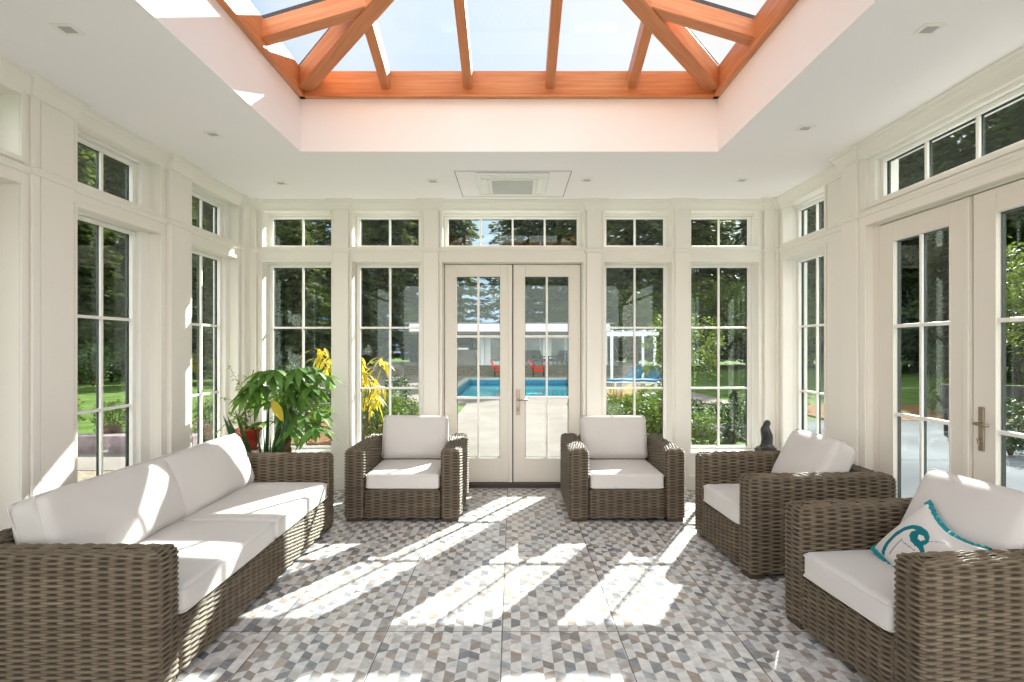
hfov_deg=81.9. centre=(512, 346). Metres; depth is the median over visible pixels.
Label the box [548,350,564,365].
garden chair
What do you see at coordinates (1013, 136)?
conifer tree
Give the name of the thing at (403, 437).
cushion
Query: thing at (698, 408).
shrub
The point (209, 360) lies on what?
conifer tree
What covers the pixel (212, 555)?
seat cushion
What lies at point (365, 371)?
shrub
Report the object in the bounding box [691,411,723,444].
shrub
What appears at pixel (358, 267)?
window
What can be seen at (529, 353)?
garden chair
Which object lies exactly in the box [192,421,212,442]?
shrub
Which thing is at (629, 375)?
sun lounger
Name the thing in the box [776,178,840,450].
wall
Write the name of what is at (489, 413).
path
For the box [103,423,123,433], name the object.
shrub
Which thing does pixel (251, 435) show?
pot
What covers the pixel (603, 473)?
seat cushion
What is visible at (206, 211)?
conifer tree
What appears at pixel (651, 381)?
sun lounger
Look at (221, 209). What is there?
window
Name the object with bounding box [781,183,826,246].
window
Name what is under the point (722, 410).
shrub
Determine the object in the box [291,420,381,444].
ground
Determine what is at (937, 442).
ground
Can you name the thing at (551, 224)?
conifer tree
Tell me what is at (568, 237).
conifer tree
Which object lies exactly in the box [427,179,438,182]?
recessed light
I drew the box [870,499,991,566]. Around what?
throw pillow
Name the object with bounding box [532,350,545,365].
garden chair
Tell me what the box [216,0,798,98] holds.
skylight
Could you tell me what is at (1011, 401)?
shrub
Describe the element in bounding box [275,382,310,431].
shrub
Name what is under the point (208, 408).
shrub
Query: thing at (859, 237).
wall
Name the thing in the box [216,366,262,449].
potted plant
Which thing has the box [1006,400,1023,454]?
shrub
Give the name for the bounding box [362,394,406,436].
shrub
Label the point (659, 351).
broadleaf tree
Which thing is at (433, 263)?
wall
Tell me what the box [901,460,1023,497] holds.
ground
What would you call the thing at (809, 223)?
conifer tree
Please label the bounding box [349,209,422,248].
window
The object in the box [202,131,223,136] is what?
recessed light
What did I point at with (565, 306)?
broadleaf tree
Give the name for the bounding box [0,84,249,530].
wall
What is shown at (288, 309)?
conifer tree
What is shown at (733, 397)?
cone topiary
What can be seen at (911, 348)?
conifer tree
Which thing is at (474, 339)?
broadleaf tree
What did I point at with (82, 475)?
gravel ground
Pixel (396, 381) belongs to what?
shrub
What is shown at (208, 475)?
cushion
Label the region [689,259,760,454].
window
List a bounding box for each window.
[0,78,25,162]
[74,119,162,216]
[74,201,162,482]
[191,180,239,244]
[191,240,239,445]
[260,209,333,248]
[260,259,333,454]
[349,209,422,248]
[349,259,422,447]
[439,209,585,248]
[602,209,674,248]
[602,259,674,443]
[689,209,760,248]
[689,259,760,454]
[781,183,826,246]
[781,243,826,448]
[863,70,1023,209]
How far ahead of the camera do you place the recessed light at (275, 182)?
5.75 m
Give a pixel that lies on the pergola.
(611, 333)
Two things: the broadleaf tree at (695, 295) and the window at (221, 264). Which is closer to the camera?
the window at (221, 264)
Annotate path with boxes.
[458,404,567,456]
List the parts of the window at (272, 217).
exterior sash, sash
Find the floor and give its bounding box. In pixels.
[176,488,870,681]
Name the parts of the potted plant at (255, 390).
stem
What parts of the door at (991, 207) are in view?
lever, handle plate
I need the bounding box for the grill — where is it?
[458,345,476,364]
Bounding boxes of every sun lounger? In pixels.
[606,366,645,386]
[622,367,661,385]
[642,378,661,386]
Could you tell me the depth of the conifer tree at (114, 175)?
37.88 m
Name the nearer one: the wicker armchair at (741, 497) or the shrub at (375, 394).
the wicker armchair at (741, 497)
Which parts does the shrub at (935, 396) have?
stem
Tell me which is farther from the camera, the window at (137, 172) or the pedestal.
the pedestal
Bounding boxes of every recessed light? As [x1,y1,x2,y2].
[49,23,86,35]
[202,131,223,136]
[273,181,288,184]
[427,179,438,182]
[581,178,592,181]
[734,178,749,181]
[794,125,815,130]
[911,23,947,35]
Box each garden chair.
[490,360,499,376]
[526,350,534,365]
[528,360,543,376]
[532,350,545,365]
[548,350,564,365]
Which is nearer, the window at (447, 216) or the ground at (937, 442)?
the window at (447, 216)
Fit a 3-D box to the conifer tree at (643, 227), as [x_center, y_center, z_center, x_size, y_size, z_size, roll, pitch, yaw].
[9.485,-8.932,47.036,10.344,22.042,10.181,0,0,-24]
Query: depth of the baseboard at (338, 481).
6.39 m
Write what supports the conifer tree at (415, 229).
on the lawn at (733, 373)
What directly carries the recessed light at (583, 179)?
in the ceiling
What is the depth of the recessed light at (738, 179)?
5.63 m
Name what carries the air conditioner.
attached to the ceiling
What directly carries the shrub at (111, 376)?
on the lawn at (733, 373)
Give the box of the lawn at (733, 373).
[78,354,1023,444]
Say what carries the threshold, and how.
on the floor slab
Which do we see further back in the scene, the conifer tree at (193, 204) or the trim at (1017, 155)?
the conifer tree at (193, 204)
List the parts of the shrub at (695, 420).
stem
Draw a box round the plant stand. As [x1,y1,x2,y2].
[251,446,271,452]
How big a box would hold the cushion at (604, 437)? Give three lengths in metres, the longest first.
0.658 x 0.434 x 0.243 m
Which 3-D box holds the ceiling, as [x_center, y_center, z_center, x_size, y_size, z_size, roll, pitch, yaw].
[-0.010,-1.910,2.250,6.280,0.620,8.900,0,0,0]
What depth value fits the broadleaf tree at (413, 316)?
43.94 m
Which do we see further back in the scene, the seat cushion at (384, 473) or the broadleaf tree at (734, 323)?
the broadleaf tree at (734, 323)
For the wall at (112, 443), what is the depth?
9.20 m
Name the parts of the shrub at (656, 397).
stem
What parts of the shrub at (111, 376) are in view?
stem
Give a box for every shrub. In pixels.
[78,341,117,385]
[78,344,95,383]
[78,399,86,428]
[89,399,124,433]
[90,342,124,381]
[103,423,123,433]
[117,399,124,420]
[192,398,212,438]
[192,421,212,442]
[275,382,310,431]
[280,362,313,383]
[282,395,330,443]
[300,348,394,439]
[309,364,330,402]
[362,371,374,397]
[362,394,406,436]
[372,389,406,424]
[382,375,412,402]
[392,397,418,414]
[606,393,624,414]
[609,393,651,426]
[609,394,661,435]
[637,381,661,420]
[637,389,693,436]
[691,399,708,423]
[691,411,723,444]
[706,402,732,424]
[730,397,745,425]
[807,387,811,406]
[927,342,948,380]
[927,344,948,378]
[927,378,948,408]
[927,389,947,414]
[1006,341,1023,383]
[1006,397,1023,446]
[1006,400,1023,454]
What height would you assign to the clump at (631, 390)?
0.823 m
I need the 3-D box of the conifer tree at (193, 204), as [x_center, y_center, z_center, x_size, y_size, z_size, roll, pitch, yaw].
[-24.791,-8.332,43.536,9.323,20.754,9.033,0,0,30]
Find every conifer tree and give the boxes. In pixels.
[78,144,124,368]
[78,152,124,371]
[82,166,124,367]
[104,198,212,381]
[119,198,212,358]
[192,200,212,364]
[192,211,212,367]
[208,220,327,363]
[275,220,330,360]
[275,220,330,374]
[282,220,392,341]
[321,226,408,363]
[322,220,388,366]
[328,220,418,360]
[371,220,418,361]
[407,220,494,360]
[468,220,561,359]
[526,220,568,322]
[532,220,620,361]
[606,220,641,360]
[606,220,702,362]
[624,220,703,361]
[639,220,745,367]
[693,220,744,360]
[713,211,823,362]
[807,202,823,367]
[807,206,823,357]
[807,220,937,363]
[899,142,948,372]
[901,103,1023,335]
[901,135,961,368]
[985,99,1023,369]
[1006,127,1023,367]
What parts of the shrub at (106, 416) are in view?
stem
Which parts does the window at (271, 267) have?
exterior sash, sill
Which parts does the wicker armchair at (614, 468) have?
arm, arm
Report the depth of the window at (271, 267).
6.62 m
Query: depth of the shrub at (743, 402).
12.04 m
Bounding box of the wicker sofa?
[0,433,333,681]
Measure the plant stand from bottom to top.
0.545 m
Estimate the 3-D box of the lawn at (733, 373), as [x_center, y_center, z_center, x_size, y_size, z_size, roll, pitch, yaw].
[0.000,1.690,55.000,180.000,0.001,190.000,0,0,0]
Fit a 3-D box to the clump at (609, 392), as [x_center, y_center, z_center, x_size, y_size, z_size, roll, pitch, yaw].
[2.582,1.279,14.392,0.754,0.823,0.759,0,0,41]
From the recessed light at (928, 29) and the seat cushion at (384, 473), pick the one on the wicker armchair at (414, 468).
the seat cushion at (384, 473)
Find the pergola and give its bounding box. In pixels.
[606,330,658,378]
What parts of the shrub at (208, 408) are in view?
stem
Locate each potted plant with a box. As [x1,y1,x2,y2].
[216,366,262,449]
[227,367,345,452]
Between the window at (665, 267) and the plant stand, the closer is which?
the plant stand
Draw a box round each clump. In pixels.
[606,384,632,414]
[622,382,649,395]
[622,385,647,412]
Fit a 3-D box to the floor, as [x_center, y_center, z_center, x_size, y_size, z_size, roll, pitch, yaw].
[-0.010,1.550,2.155,5.880,0.001,8.710,0,0,0]
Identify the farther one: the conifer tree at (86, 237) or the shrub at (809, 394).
the conifer tree at (86, 237)
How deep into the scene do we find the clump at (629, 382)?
14.92 m
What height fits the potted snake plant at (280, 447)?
1.047 m
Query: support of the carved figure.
on the pedestal
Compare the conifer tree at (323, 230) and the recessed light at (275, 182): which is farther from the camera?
the conifer tree at (323, 230)
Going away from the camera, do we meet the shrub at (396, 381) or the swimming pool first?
the shrub at (396, 381)
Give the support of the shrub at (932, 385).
on the ground at (913, 409)
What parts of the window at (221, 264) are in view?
exterior sash, sash, frame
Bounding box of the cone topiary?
[722,389,745,443]
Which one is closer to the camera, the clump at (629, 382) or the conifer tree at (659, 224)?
the clump at (629, 382)
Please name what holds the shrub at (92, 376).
on the lawn at (733, 373)
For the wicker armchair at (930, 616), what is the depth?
2.67 m
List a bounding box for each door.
[444,264,512,481]
[513,264,580,481]
[879,196,973,497]
[972,179,1023,486]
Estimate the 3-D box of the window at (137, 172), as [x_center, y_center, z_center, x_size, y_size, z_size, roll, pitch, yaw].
[-2.988,-1.294,4.377,0.204,0.451,0.987,0,0,0]
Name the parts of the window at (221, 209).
exterior sash, sash, frame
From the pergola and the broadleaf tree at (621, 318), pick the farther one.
the broadleaf tree at (621, 318)
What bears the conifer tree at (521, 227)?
on the lawn at (733, 373)
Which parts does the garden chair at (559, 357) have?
backrest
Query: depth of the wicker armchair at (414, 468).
5.24 m
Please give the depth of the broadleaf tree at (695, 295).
41.35 m
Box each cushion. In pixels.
[8,458,184,543]
[137,521,273,613]
[163,434,254,516]
[178,482,326,538]
[366,458,440,488]
[382,416,448,458]
[580,416,646,458]
[588,458,663,488]
[704,484,739,522]
[771,430,855,472]
[805,550,895,632]
[899,471,1023,549]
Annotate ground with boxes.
[78,453,124,470]
[78,471,110,481]
[207,376,731,404]
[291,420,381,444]
[807,404,1018,420]
[807,421,1023,459]
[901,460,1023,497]
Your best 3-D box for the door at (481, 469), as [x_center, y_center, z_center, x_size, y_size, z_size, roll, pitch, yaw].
[-0.384,0.288,6.566,0.767,2.423,0.068,0,0,0]
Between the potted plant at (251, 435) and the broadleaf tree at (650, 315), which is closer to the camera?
the potted plant at (251, 435)
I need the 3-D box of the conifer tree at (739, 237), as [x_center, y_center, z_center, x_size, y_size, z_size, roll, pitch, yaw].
[20.204,-9.500,46.333,10.409,23.171,10.086,0,0,36]
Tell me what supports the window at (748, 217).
in the wall at (433, 263)
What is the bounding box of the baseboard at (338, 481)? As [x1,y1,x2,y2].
[333,475,695,489]
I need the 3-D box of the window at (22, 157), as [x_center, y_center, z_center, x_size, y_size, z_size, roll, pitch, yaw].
[-2.983,-1.290,2.465,0.254,0.420,1.990,0,0,0]
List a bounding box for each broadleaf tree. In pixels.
[312,284,384,336]
[397,303,418,347]
[458,318,481,347]
[545,304,567,322]
[550,299,609,339]
[607,281,661,363]
[630,290,707,350]
[638,312,728,385]
[691,274,741,370]
[722,273,808,345]
[807,289,823,343]
[1006,236,1023,358]
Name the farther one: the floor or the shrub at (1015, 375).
the shrub at (1015, 375)
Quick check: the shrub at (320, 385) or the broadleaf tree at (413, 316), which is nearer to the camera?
the shrub at (320, 385)
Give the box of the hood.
[458,345,468,349]
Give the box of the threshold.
[468,481,560,487]
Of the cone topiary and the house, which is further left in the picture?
the house
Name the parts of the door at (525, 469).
handle plate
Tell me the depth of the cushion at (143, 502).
3.20 m
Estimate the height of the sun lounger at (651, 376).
0.831 m
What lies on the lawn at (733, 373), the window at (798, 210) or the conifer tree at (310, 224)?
the conifer tree at (310, 224)
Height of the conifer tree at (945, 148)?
23.482 m
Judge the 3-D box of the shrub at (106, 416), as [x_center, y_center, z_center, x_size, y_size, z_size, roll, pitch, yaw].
[-7.191,1.327,10.613,0.718,0.774,0.694,0,0,-21]
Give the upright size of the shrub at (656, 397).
1.088 m
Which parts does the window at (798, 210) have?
frame, sash, exterior sash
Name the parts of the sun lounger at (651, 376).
mattress, backrest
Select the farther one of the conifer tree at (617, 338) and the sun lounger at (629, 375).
the conifer tree at (617, 338)
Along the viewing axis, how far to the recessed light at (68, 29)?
2.97 m
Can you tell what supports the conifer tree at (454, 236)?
on the lawn at (733, 373)
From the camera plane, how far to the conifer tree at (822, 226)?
44.88 m
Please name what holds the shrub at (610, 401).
on the ground
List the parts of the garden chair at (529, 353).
backrest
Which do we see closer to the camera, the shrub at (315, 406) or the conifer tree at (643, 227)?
the shrub at (315, 406)
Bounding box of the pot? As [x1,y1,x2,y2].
[235,427,262,449]
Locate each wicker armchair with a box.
[344,415,468,521]
[560,415,684,521]
[695,429,896,578]
[785,469,1023,681]
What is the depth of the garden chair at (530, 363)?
32.67 m
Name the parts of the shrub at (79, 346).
stem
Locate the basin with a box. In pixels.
[460,386,567,395]
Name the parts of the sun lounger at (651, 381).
mattress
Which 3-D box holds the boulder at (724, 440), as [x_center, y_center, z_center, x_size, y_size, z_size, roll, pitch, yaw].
[3.787,1.587,10.589,0.520,0.334,0.412,0,0,0]
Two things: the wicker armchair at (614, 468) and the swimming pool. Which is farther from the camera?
the swimming pool
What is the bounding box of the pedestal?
[754,447,774,450]
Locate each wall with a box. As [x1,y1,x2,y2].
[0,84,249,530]
[78,434,196,452]
[250,210,775,475]
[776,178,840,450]
[841,76,1023,471]
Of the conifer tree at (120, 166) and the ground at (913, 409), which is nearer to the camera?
the ground at (913, 409)
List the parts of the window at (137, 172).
exterior sash, sash, frame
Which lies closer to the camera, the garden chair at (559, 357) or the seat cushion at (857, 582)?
the seat cushion at (857, 582)
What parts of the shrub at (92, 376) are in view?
stem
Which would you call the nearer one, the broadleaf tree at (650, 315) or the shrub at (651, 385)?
the shrub at (651, 385)
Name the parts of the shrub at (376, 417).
stem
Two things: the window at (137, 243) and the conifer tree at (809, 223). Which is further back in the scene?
the conifer tree at (809, 223)
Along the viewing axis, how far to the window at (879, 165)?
3.89 m
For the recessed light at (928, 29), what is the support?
in the ceiling
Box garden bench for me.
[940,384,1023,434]
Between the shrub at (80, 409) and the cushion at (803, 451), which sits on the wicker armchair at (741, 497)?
the cushion at (803, 451)
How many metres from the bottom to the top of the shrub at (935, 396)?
0.692 m
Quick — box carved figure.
[756,420,776,449]
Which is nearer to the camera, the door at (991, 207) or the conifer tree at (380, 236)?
the door at (991, 207)
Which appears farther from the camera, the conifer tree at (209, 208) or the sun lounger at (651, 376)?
the conifer tree at (209, 208)
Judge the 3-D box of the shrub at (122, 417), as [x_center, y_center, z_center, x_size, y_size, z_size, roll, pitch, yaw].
[-6.316,1.241,10.210,0.867,0.968,0.897,0,0,-23]
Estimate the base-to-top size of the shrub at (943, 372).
2.036 m
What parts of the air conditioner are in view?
grille frame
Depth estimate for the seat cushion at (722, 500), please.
4.43 m
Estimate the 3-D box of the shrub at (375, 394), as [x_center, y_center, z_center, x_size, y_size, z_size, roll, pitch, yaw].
[-2.214,0.869,7.734,1.098,1.711,1.117,0,0,-24]
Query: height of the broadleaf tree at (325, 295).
6.569 m
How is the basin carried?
in the swimming pool
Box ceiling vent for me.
[491,181,533,193]
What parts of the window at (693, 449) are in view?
sill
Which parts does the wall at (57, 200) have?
casing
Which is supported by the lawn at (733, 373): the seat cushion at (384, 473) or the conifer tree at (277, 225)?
the conifer tree at (277, 225)
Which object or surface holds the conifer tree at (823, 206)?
on the lawn at (733, 373)
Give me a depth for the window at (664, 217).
6.58 m
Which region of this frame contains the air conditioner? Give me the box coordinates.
[476,173,548,196]
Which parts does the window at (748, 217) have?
sash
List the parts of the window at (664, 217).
sash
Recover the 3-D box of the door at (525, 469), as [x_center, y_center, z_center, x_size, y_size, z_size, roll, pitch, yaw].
[0.377,0.288,6.543,0.762,2.423,0.115,0,0,0]
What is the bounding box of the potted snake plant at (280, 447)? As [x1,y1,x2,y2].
[223,407,288,452]
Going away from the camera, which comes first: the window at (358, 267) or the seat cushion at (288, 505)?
the seat cushion at (288, 505)
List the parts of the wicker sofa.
backrest, arm, arm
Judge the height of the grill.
1.280 m
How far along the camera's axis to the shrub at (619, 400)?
10.81 m
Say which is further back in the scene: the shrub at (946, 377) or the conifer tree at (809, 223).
the conifer tree at (809, 223)
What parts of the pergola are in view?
post, frame, post, post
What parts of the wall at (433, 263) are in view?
door frame, casing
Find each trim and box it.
[0,45,1023,210]
[0,149,1023,252]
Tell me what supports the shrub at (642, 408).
on the ground
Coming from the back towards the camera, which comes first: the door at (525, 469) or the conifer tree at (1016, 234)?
the conifer tree at (1016, 234)
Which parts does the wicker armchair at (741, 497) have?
arm, arm, backrest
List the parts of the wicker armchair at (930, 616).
arm, arm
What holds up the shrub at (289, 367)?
on the ground at (413, 380)
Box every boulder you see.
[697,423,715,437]
[708,426,737,442]
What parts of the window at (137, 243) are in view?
exterior sash, sash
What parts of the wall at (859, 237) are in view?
casing, door frame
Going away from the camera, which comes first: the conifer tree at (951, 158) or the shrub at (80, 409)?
the shrub at (80, 409)
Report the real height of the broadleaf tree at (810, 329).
5.204 m
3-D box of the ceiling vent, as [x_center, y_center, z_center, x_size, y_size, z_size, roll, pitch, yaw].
[-0.005,-1.565,5.800,0.400,0.007,0.460,0,0,0]
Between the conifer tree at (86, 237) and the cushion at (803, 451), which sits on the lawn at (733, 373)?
the conifer tree at (86, 237)
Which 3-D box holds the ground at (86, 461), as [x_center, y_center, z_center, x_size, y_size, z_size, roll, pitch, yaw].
[-8.300,1.700,8.525,9.400,0.100,1.250,0,0,0]
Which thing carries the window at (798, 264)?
in the wall at (833, 240)
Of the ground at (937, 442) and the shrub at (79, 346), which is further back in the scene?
the shrub at (79, 346)
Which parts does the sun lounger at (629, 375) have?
frame, mattress, backrest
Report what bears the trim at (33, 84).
attached to the wall at (859, 237)
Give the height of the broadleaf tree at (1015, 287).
4.412 m
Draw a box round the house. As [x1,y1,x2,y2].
[364,323,650,375]
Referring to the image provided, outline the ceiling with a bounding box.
[0,0,1023,198]
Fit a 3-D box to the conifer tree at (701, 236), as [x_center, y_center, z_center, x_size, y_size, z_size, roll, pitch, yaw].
[14.169,-8.593,47.088,9.269,21.296,9.566,0,0,35]
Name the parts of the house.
post, glazed door, glass, glass, glazed door, post, glass, glazed door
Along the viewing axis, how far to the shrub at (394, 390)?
12.36 m
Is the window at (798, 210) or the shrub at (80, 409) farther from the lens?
the shrub at (80, 409)
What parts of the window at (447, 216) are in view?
sash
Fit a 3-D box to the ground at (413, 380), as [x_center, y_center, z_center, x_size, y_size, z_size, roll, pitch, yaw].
[-1.200,1.700,25.600,15.600,0.100,16.800,0,0,0]
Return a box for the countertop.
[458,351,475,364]
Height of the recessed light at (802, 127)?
0.006 m
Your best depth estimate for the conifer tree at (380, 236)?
45.12 m
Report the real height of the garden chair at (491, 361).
0.927 m
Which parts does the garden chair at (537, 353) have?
backrest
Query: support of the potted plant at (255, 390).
on the floor
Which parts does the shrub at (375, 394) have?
stem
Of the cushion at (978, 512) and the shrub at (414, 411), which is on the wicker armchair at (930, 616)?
the cushion at (978, 512)
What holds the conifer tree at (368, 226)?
on the lawn at (733, 373)
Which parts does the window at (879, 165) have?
exterior sash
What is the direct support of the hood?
attached to the grill
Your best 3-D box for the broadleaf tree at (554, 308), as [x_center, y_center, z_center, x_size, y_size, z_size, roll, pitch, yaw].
[4.240,-0.819,44.632,3.547,5.374,4.287,0,0,-34]
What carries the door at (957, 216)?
in the wall at (859, 237)
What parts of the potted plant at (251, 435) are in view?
stem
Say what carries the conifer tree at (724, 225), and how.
on the lawn at (733, 373)
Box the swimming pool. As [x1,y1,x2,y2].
[458,378,567,396]
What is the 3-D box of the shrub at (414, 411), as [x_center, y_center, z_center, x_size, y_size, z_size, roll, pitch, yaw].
[-1.953,1.327,11.015,0.694,0.774,0.718,0,0,22]
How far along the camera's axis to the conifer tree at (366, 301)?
35.81 m
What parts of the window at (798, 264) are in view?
frame, sash, exterior sash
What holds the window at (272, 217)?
in the wall at (433, 263)
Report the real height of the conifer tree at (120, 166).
21.013 m
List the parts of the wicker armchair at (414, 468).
arm, arm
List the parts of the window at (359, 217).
sash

